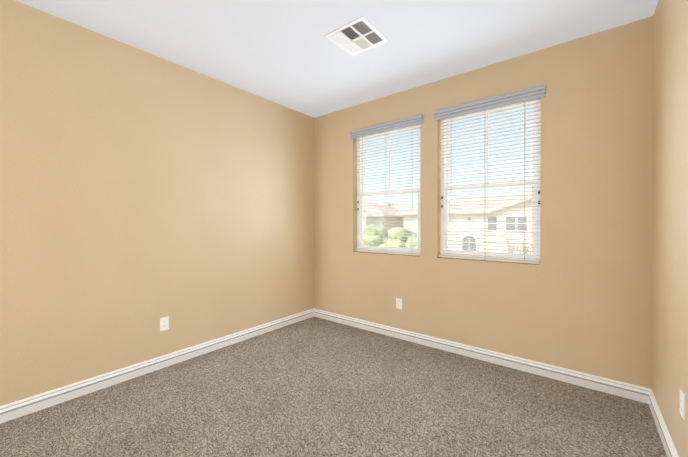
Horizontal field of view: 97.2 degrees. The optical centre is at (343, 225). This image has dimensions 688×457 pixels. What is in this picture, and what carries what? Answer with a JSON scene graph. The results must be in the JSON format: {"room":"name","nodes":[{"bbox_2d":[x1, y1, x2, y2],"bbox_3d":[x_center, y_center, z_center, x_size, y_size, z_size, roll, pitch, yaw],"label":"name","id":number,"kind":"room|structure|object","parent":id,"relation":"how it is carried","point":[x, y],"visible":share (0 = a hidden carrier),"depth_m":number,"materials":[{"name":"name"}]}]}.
{"room":"empty bedroom","nodes":[
{"label":"empty bedroom","id":0,"kind":"room"},
{"bbox_2d":[0,0,313,405],"bbox_3d":[-1.659,-0.109,2.756,0.160,2.740,4.120,0,0,38],"label":"wall","id":1,"kind":"structure","parent":0,"point":[142,193],"depth_m":2.49,"materials":[{"name":"beige paint"}]},
{"bbox_2d":[0,309,311,423],"bbox_3d":[-1.589,1.209,2.707,0.017,0.105,3.799,0,0,38],"label":"baseboard","id":2,"kind":"structure","parent":1,"relation":"attached to","point":[21,408],"depth_m":2.48,"materials":[{"name":"white wood"}]},
{"bbox_2d":[160,316,168,330],"bbox_3d":[-1.599,0.876,2.701,0.008,0.116,0.072,0,0,38],"label":"outlet","id":3,"kind":"object","parent":1,"relation":"attached to","point":[164,323],"visible":1,"depth_m":2.70,"materials":[{"name":"white plastic"}]},
{"bbox_2d":[0,317,666,456],"bbox_3d":[-0.298,1.326,1.687,3.630,0.120,4.120,0,0,38],"label":"floor","id":4,"kind":"structure","parent":0,"point":[314,387],"depth_m":2.07,"materials":[{"name":"carpet"}]},
{"bbox_2d":[15,0,657,117],"bbox_3d":[-0.298,-1.534,1.673,3.630,0.120,4.120,0,0,38],"label":"ceiling","id":5,"kind":"structure","parent":0,"point":[288,54],"depth_m":2.35,"materials":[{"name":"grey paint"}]},
{"bbox_2d":[325,16,388,55],"bbox_3d":[0.102,-1.471,2.390,0.360,0.012,0.360,0,0,38],"label":"ceiling vent","id":6,"kind":"object","parent":5,"relation":"in","point":[358,35],"visible":1,"depth_m":2.37,"materials":[{"name":"white metal"}]},
{"bbox_2d":[314,16,652,388],"bbox_3d":[0.930,-0.111,3.233,3.310,2.740,0.160,0,0,38],"label":"wall","id":7,"kind":"structure","parent":0,"point":[578,298],"depth_m":2.51,"materials":[{"name":"beige paint"}]},
{"bbox_2d":[350,114,422,138],"bbox_3d":[0.452,-1.122,3.483,0.950,0.090,0.032,0,0,38],"label":"valance","id":8,"kind":"object","parent":7,"relation":"attached to","point":[395,124],"visible":0.92,"depth_m":3.44,"materials":[{"name":"grey"}]},
{"bbox_2d":[357,126,419,255],"bbox_3d":[0.533,-0.408,3.589,0.890,1.480,0.072,0,0,38],"label":"window","id":9,"kind":"structure","parent":7,"relation":"in","point":[360,216],"depth_m":3.63,"materials":[{"name":"white plastic"}]},
{"bbox_2d":[355,124,419,254],"bbox_3d":[0.490,-0.408,3.534,0.878,1.470,0.048,0,0,38],"label":"window blind","id":10,"kind":"object","parent":9,"relation":"attached to","point":[412,174],"visible":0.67,"depth_m":3.50,"materials":[{"name":"white plastic"}]},
{"bbox_2d":[396,298,401,308],"bbox_3d":[0.613,0.873,3.381,0.072,0.116,0.008,0,0,38],"label":"outlet","id":11,"kind":"object","parent":7,"relation":"attached to","point":[398,303],"visible":1,"depth_m":3.38,"materials":[{"name":"white plastic"}]},
{"bbox_2d":[312,308,645,402],"bbox_3d":[0.872,1.207,3.171,3.240,0.105,0.017,0,0,38],"label":"baseboard","id":12,"kind":"structure","parent":7,"relation":"attached to","point":[622,389],"depth_m":2.72,"materials":[{"name":"white wood"}]},
{"bbox_2d":[433,85,544,120],"bbox_3d":[1.296,-1.119,2.815,0.950,0.090,0.032,0,0,38],"label":"valance","id":13,"kind":"object","parent":7,"relation":"attached to","point":[505,99],"visible":0.98,"depth_m":2.77,"materials":[{"name":"grey"}]},
{"bbox_2d":[441,100,540,263],"bbox_3d":[1.377,-0.405,2.921,0.890,1.480,0.072,0,0,38],"label":"window","id":14,"kind":"structure","parent":7,"relation":"in","point":[445,225],"depth_m":2.86,"materials":[{"name":"white plastic"}]},
{"bbox_2d":[439,98,540,263],"bbox_3d":[1.334,-0.405,2.866,0.878,1.470,0.048,0,0,38],"label":"window blind","id":15,"kind":"object","parent":14,"relation":"attached to","point":[485,186],"visible":0.94,"depth_m":2.83,"materials":[{"name":"white plastic"}]},
{"bbox_2d":[651,0,687,456],"bbox_3d":[1.062,-0.099,0.604,0.160,2.740,4.120,0,0,38],"label":"wall","id":16,"kind":"structure","parent":0,"point":[670,227],"depth_m":1.68,"materials":[{"name":"beige paint"}]},
{"bbox_2d":[644,388,678,456],"bbox_3d":[0.993,1.218,0.665,0.017,0.105,3.799,0,0,38],"label":"baseboard","id":17,"kind":"structure","parent":16,"relation":"attached to","point":[649,398],"depth_m":1.83,"materials":[{"name":"white wood"}]},
{"bbox_2d":[680,389,684,419],"bbox_3d":[1.636,0.867,1.468,0.008,0.116,0.072,0,0,38],"label":"outlet","id":18,"kind":"object","parent":16,"relation":"attached to","point":[682,404],"visible":1,"depth_m":1.45,"materials":[{"name":"white plastic"}]},
{"label":"outside","id":19,"kind":"structure","parent":0,"visible":0},
{"bbox_3d":[25.357,4.348,60.971,150.000,0.300,119.000,0,0,38],"label":"ground","id":20,"kind":"structure","parent":19,"visible":0},
{"bbox_2d":[363,224,388,245],"bbox_3d":[2.055,2.260,22.691,3.352,4.826,2.689,0,0,38],"label":"tree","id":21,"kind":"object","parent":20,"relation":"on","point":[372,241],"depth_m":22.09,"materials":[{"name":"green plant"}]},
{"bbox_2d":[363,201,403,229],"bbox_3d":[0.982,0.649,38.606,14.600,7.300,11.400,0,0,38],"label":"neighbor house","id":22,"kind":"structure","parent":20,"relation":"on","point":[378,222],"depth_m":32.84,"materials":[{"name":"grey"}]},
{"bbox_2d":[379,227,417,247],"bbox_3d":[3.738,2.284,19.959,3.466,4.468,2.888,0,0,38],"label":"tree","id":23,"kind":"object","parent":20,"relation":"on","point":[400,244],"depth_m":19.29,"materials":[{"name":"green plant"}]},
{"bbox_2d":[396,193,531,253],"bbox_3d":[14.676,0.693,28.919,17.100,7.300,11.600,0,0,38],"label":"neighbor house","id":24,"kind":"structure","parent":20,"relation":"on","point":[479,224],"depth_m":26.45,"materials":[{"name":"beige"}]},
{"bbox_2d":[495,236,531,253],"bbox_3d":[10.741,2.513,18.444,3.079,3.790,3.054,0,0,38],"label":"bare shrub","id":25,"kind":"object","parent":20,"relation":"on","point":[510,248],"depth_m":18.60,"materials":[{"name":"plant"}]}
]}

